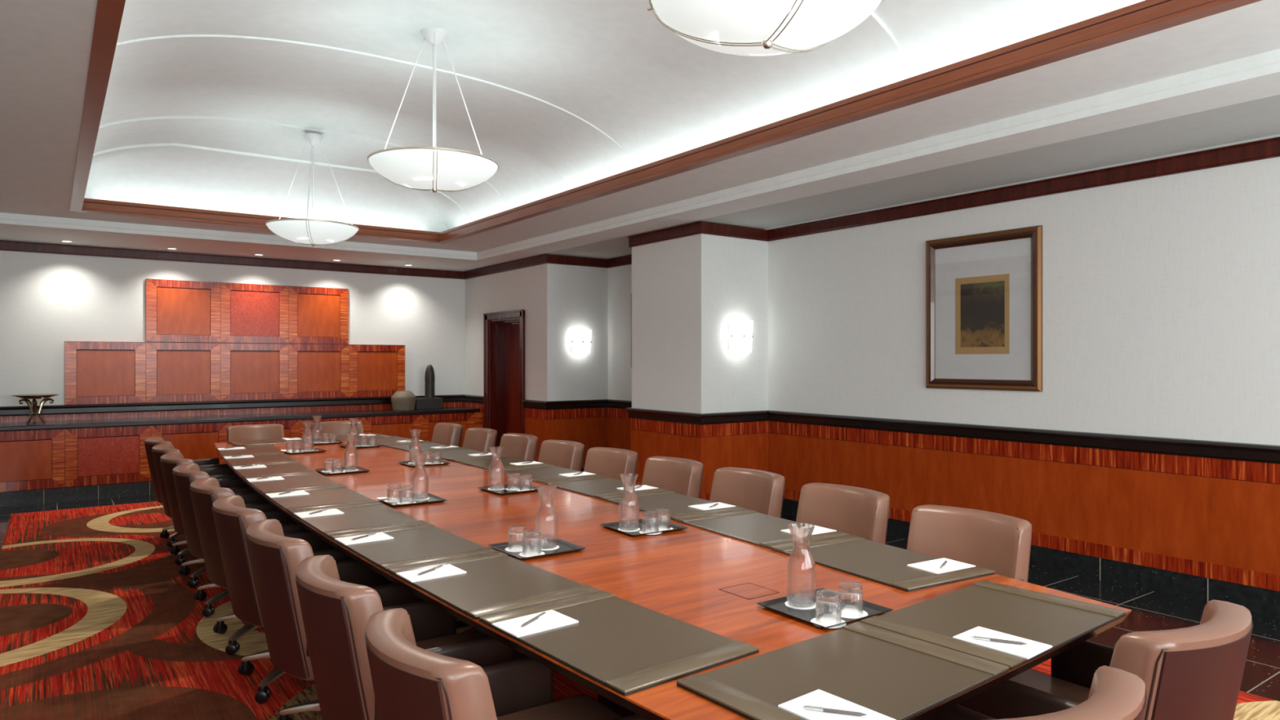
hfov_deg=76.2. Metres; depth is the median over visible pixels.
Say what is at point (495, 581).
desk pad
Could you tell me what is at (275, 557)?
chair
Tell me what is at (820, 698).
notepad
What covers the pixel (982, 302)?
print
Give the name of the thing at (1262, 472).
trim
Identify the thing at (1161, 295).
wall
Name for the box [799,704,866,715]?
pen
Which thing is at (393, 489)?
glass tumbler
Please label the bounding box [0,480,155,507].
baseboard
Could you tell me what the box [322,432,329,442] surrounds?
glass tumbler
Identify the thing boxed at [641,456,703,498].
chair
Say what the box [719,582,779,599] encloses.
hatch
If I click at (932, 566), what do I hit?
notepad
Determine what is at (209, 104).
vault
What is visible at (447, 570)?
notepad
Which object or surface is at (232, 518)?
chair
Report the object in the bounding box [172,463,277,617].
chair
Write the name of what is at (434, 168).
pendant lamp
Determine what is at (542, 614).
pen
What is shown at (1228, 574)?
trim
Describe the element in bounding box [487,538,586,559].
serving tray
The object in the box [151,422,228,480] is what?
base cabinet
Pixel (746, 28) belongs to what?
pendant lamp
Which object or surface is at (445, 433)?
chair
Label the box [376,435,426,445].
desk pad
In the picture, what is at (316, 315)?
panel
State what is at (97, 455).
base cabinet
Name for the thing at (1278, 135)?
trim
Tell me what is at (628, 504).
carafe
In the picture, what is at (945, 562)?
pen
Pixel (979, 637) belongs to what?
pen
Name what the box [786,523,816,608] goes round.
carafe
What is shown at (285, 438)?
notepad
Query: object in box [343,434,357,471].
carafe
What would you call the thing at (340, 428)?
chair
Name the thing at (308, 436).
carafe
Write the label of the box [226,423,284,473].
chair
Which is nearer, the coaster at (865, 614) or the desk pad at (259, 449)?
the coaster at (865, 614)
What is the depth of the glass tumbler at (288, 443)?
6.67 m
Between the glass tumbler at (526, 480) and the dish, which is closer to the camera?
the glass tumbler at (526, 480)
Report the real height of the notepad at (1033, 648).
0.004 m
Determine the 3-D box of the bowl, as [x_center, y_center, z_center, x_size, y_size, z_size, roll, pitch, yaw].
[-6.426,0.385,8.681,0.416,0.046,0.416,0,0,-36]
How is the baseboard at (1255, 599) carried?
attached to the wall at (1161, 295)
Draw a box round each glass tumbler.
[285,440,294,452]
[292,441,302,453]
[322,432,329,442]
[323,457,334,471]
[328,432,337,443]
[331,458,343,472]
[359,435,368,445]
[368,435,377,445]
[386,483,400,502]
[399,485,413,503]
[422,450,431,462]
[431,450,441,463]
[507,473,519,489]
[507,525,526,551]
[519,474,532,490]
[522,529,541,555]
[641,511,658,533]
[654,508,671,530]
[815,589,841,626]
[838,581,863,616]
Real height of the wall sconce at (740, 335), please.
0.310 m
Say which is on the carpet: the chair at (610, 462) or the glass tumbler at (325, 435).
the chair at (610, 462)
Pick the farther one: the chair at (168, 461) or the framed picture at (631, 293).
the framed picture at (631, 293)
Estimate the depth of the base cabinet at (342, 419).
10.21 m
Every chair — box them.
[144,436,235,546]
[151,444,239,564]
[160,452,254,587]
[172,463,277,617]
[189,477,336,655]
[212,495,353,703]
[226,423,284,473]
[245,519,423,719]
[294,555,526,719]
[311,420,363,435]
[364,608,648,719]
[431,422,462,447]
[462,427,497,453]
[499,432,537,461]
[537,440,584,471]
[583,447,638,480]
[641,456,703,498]
[709,466,785,518]
[795,482,889,544]
[906,504,1031,582]
[926,665,1146,719]
[958,600,1253,719]
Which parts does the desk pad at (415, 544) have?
rail, rail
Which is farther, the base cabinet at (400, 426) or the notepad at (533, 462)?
the base cabinet at (400, 426)
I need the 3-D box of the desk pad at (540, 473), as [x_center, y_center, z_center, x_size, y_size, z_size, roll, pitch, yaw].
[-0.619,0.744,5.397,0.440,0.013,0.685,0,0,-35]
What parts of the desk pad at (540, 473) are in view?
rail, rail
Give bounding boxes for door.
[483,309,524,446]
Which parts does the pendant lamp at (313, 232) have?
lamp shade, stem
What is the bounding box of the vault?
[84,0,1145,232]
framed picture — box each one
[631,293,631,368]
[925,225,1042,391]
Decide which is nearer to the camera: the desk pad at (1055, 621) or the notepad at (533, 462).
the desk pad at (1055, 621)
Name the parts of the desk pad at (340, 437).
rail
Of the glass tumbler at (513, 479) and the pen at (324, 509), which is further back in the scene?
the glass tumbler at (513, 479)
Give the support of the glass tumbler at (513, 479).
on the coaster
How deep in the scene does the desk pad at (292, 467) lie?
5.55 m
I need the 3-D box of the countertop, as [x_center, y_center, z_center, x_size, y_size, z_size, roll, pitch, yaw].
[-5.153,0.694,9.678,6.760,0.048,0.625,0,0,-36]
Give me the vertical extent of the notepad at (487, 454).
0.004 m
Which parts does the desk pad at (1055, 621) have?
rail, rail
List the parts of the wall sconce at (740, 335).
plate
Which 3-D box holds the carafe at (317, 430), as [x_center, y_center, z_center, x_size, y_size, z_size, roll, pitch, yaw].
[-2.943,0.624,7.447,0.090,0.240,0.090,0,0,7]
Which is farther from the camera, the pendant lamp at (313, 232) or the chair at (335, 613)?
the pendant lamp at (313, 232)
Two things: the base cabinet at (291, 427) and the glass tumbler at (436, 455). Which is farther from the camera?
the base cabinet at (291, 427)
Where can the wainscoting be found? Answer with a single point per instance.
(1228, 522)
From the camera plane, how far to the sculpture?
11.32 m
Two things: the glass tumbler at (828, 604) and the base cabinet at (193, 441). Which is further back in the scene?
the base cabinet at (193, 441)
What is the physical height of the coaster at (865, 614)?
0.001 m
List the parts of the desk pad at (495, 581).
rail, rail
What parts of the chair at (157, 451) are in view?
panel, backrest, leg, leg, armrest, armrest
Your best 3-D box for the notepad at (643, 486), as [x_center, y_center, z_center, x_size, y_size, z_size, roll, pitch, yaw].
[-0.015,0.739,4.731,0.200,0.004,0.136,0,0,-35]
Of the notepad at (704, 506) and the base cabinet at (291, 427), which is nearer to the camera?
the notepad at (704, 506)
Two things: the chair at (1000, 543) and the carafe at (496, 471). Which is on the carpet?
the chair at (1000, 543)
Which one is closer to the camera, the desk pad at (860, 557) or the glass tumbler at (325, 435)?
the desk pad at (860, 557)
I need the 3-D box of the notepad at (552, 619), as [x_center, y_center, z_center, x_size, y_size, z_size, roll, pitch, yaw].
[-0.295,0.739,2.302,0.200,0.004,0.136,0,0,-40]
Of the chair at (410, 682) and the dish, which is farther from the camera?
the dish
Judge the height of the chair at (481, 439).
0.850 m
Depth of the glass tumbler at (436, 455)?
5.90 m
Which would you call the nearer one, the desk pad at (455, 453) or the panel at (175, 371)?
the desk pad at (455, 453)
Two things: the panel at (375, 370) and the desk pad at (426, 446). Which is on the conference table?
the desk pad at (426, 446)
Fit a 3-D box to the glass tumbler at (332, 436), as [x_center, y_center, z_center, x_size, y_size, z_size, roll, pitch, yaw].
[-2.790,0.701,7.422,0.074,0.086,0.074,0,0,-36]
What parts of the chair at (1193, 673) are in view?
armrest, seat, armrest, backrest, panel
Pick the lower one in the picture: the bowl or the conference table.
the conference table
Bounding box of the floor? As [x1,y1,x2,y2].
[0,494,1279,701]
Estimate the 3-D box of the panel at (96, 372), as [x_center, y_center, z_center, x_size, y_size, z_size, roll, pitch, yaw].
[-6.124,0.140,9.370,0.780,0.716,0.033,0,0,-36]
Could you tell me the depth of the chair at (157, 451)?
6.00 m
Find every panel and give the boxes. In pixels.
[64,341,146,404]
[145,278,220,342]
[146,342,220,402]
[220,282,288,343]
[220,342,288,400]
[288,285,348,344]
[288,343,349,399]
[349,344,404,397]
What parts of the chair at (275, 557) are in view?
panel, backrest, leg, armrest, armrest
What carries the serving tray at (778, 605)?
on the conference table
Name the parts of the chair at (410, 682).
panel, backrest, armrest, seat, armrest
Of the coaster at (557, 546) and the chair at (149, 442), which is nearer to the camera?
the coaster at (557, 546)
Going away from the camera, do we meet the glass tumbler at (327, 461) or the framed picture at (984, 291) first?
the glass tumbler at (327, 461)
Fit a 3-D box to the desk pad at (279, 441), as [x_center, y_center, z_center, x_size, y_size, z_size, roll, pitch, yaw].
[-3.386,0.744,7.522,0.685,0.013,0.440,0,0,-36]
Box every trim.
[0,48,1279,260]
[0,137,1279,279]
[0,394,1279,463]
[0,401,1279,484]
[70,0,1262,244]
[480,411,1277,484]
[536,459,1279,591]
[764,133,1279,230]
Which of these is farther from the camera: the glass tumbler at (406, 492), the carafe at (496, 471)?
the carafe at (496, 471)
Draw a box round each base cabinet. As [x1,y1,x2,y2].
[0,428,64,492]
[64,425,151,487]
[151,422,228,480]
[228,419,299,437]
[299,416,362,437]
[362,414,420,439]
[420,412,475,447]
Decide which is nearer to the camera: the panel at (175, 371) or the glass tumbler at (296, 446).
the glass tumbler at (296, 446)
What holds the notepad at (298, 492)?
on the desk pad at (333, 495)
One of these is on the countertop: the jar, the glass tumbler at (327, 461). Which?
the jar
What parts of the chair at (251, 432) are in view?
backrest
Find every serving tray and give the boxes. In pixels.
[280,448,326,453]
[313,440,342,444]
[315,466,370,475]
[337,444,381,448]
[376,493,447,506]
[398,460,450,466]
[477,484,537,494]
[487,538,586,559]
[600,518,688,536]
[756,587,893,628]
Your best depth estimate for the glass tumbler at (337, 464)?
5.42 m
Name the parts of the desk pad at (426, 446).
rail, rail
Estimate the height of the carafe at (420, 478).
0.240 m
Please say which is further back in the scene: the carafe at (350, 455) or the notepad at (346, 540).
the carafe at (350, 455)
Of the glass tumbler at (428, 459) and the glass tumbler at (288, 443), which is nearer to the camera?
the glass tumbler at (428, 459)
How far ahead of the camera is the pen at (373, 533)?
3.41 m
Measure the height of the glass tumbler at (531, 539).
0.086 m
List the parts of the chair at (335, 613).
panel, backrest, armrest, armrest, seat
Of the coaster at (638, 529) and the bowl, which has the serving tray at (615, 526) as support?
the coaster at (638, 529)
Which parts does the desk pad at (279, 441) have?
rail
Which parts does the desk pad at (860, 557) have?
rail, rail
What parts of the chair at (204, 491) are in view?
panel, backrest, leg, leg, armrest, armrest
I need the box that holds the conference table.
[214,440,1131,719]
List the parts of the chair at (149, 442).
panel, backrest, leg, leg, armrest, armrest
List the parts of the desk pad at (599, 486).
rail, rail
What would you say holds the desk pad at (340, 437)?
on the conference table
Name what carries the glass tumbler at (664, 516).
on the coaster
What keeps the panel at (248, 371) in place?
attached to the wall at (47, 300)
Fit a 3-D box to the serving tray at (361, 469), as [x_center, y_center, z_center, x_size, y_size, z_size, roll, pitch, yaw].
[-2.012,0.744,5.517,0.290,0.012,0.280,0,0,-36]
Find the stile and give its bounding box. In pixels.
[475,412,482,427]
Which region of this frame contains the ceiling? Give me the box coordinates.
[0,0,1279,271]
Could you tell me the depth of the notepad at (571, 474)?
5.28 m
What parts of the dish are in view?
scroll leg, scroll leg, scroll leg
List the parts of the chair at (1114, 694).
armrest, backrest, panel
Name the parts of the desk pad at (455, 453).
rail, rail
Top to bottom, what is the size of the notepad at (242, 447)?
0.004 m
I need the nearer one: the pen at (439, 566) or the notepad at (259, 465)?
the pen at (439, 566)
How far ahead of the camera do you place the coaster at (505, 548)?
3.20 m
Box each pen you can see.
[257,475,274,479]
[278,489,295,494]
[308,508,328,514]
[351,532,376,539]
[417,564,443,574]
[520,611,546,626]
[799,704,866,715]
[939,560,946,568]
[969,635,1026,644]
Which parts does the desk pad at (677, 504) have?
rail, rail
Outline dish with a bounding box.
[11,393,58,423]
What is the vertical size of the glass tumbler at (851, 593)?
0.086 m
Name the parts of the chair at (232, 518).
panel, backrest, leg, leg, armrest, armrest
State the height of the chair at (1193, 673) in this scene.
0.850 m
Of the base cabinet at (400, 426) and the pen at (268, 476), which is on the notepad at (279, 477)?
the pen at (268, 476)
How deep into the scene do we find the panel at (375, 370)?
11.17 m
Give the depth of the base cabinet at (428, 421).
11.12 m
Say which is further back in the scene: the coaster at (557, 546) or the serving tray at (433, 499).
the serving tray at (433, 499)
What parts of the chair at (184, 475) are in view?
panel, backrest, leg, leg, armrest, armrest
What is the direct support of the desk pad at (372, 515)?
on the conference table
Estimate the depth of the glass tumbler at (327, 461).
5.48 m
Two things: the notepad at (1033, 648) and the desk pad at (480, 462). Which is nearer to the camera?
the notepad at (1033, 648)
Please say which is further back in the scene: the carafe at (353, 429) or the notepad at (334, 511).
the carafe at (353, 429)
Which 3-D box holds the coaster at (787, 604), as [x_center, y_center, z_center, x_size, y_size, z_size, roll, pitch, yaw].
[0.493,0.745,2.497,0.099,0.001,0.099,0,0,-36]
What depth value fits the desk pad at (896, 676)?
1.92 m
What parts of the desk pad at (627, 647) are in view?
rail, rail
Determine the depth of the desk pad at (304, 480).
4.96 m
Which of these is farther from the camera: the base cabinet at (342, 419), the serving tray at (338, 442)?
the base cabinet at (342, 419)
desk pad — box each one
[217,444,283,455]
[222,452,297,466]
[226,436,302,446]
[231,461,315,478]
[244,471,343,493]
[262,484,378,512]
[289,502,426,537]
[328,522,497,571]
[337,433,391,440]
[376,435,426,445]
[382,441,462,451]
[387,551,599,619]
[422,448,502,461]
[451,455,547,470]
[479,590,759,696]
[503,464,601,483]
[542,475,666,498]
[600,490,746,519]
[674,509,849,549]
[676,621,1009,719]
[771,535,995,591]
[859,580,1126,670]
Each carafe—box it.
[302,421,313,450]
[311,415,322,442]
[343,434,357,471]
[348,417,359,446]
[408,429,422,462]
[411,453,428,499]
[488,446,504,489]
[535,485,558,549]
[618,473,639,530]
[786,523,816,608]
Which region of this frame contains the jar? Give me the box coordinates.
[391,391,416,410]
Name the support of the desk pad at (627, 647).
on the conference table
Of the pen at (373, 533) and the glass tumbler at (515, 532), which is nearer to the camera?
the glass tumbler at (515, 532)
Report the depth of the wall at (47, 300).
9.54 m
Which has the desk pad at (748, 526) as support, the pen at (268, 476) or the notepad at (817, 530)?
the notepad at (817, 530)
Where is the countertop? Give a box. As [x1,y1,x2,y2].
[0,406,479,431]
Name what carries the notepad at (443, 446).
on the desk pad at (426, 446)
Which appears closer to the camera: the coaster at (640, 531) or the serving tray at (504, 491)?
the coaster at (640, 531)
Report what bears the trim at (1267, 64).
attached to the ceiling
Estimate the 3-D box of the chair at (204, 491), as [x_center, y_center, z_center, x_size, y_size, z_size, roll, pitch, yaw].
[-1.995,1.062,4.427,0.778,0.850,0.672,0,0,-36]
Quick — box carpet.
[0,501,1279,719]
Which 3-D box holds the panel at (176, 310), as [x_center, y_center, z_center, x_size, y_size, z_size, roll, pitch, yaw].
[-5.489,-0.593,9.829,0.788,0.745,0.033,0,0,-36]
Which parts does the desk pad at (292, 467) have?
rail, rail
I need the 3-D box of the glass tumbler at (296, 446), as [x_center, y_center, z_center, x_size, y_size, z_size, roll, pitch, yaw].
[-2.788,0.701,6.634,0.074,0.086,0.074,0,0,-36]
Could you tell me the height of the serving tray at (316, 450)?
0.012 m
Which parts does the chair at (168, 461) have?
panel, backrest, leg, leg, armrest, armrest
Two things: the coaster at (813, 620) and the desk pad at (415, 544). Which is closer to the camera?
the coaster at (813, 620)
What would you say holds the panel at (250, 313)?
attached to the wall at (47, 300)
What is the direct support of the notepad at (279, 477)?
on the desk pad at (304, 480)
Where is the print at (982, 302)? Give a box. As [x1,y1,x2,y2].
[960,280,1004,346]
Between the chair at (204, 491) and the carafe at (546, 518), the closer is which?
the carafe at (546, 518)
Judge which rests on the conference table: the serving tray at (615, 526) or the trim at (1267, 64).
the serving tray at (615, 526)
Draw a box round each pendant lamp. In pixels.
[265,133,359,245]
[367,27,499,192]
[647,0,883,56]
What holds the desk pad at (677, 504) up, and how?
on the conference table
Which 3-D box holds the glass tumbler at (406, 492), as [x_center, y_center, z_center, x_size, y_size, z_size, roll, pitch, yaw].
[-1.223,0.701,4.279,0.074,0.086,0.074,0,0,-36]
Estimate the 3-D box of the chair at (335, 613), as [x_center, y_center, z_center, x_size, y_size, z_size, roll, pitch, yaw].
[-0.692,1.062,2.644,0.778,0.850,0.672,0,0,-34]
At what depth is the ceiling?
5.09 m
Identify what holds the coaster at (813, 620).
on the serving tray at (778, 605)
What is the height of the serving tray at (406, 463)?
0.012 m
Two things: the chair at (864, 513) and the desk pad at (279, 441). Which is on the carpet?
the chair at (864, 513)
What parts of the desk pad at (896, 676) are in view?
rail, rail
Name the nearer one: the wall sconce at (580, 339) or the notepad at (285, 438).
the notepad at (285, 438)
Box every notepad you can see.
[217,446,245,449]
[222,454,253,458]
[232,464,266,469]
[245,475,284,481]
[265,490,309,497]
[282,437,301,439]
[293,508,344,518]
[334,532,393,545]
[395,564,466,582]
[431,445,458,448]
[468,453,491,456]
[492,609,578,637]
[510,461,542,465]
[558,471,595,476]
[616,484,657,490]
[688,502,734,510]
[777,689,896,719]
[780,524,836,534]
[906,557,975,573]
[952,626,1052,659]
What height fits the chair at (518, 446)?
0.850 m
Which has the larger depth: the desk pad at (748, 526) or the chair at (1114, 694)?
the desk pad at (748, 526)
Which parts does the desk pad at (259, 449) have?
rail, rail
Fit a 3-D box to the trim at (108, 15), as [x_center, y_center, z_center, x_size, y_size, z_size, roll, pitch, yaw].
[-1.247,-1.460,5.107,3.660,0.125,8.860,0,0,-36]
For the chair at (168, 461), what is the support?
on the carpet
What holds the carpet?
on the floor
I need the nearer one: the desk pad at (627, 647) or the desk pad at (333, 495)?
the desk pad at (627, 647)
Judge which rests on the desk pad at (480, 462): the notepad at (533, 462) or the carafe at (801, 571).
the notepad at (533, 462)
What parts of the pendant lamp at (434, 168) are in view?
lamp shade, stem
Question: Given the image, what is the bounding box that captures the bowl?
[11,393,58,399]
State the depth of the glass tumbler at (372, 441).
7.12 m
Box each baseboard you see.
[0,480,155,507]
[581,467,1279,617]
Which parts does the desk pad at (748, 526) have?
rail, rail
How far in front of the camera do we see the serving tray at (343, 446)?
7.06 m
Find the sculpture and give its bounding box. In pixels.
[424,364,435,398]
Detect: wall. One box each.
[0,250,465,406]
[465,156,1279,445]
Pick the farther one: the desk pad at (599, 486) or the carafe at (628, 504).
the desk pad at (599, 486)
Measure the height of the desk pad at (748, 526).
0.013 m
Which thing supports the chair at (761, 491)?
on the carpet
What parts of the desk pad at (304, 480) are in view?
rail, rail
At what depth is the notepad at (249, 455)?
6.27 m
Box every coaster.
[504,547,522,551]
[519,551,544,556]
[541,545,559,550]
[617,528,639,531]
[639,530,661,534]
[785,601,815,609]
[810,617,846,628]
[841,610,867,618]
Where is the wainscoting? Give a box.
[480,411,1279,575]
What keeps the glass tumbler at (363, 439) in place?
on the coaster
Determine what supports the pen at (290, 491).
on the notepad at (298, 492)
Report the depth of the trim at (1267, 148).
7.68 m
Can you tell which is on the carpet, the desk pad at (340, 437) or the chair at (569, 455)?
the chair at (569, 455)
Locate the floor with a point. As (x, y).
(1151, 611)
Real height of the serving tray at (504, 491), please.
0.012 m
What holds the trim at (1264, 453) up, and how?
attached to the wall
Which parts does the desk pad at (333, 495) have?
rail, rail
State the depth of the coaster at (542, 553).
3.13 m
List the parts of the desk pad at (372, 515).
rail, rail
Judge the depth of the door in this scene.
11.29 m
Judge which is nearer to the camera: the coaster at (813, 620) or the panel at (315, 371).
the coaster at (813, 620)
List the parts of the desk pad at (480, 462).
rail, rail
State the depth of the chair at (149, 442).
6.58 m
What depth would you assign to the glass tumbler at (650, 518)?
3.52 m
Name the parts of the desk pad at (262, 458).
rail, rail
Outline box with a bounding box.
[414,397,443,409]
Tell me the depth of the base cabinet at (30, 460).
8.49 m
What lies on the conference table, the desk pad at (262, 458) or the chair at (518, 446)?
the desk pad at (262, 458)
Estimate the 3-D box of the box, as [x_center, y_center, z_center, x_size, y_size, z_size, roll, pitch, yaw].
[-2.963,0.595,11.368,0.380,0.150,0.220,0,0,-36]
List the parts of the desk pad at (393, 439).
rail, rail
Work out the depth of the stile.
11.42 m
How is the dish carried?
on the countertop
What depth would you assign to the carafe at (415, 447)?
5.94 m
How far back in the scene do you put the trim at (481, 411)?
6.33 m
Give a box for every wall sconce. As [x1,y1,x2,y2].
[569,328,591,354]
[728,320,753,352]
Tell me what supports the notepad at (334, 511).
on the desk pad at (372, 515)
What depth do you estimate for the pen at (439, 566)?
2.86 m

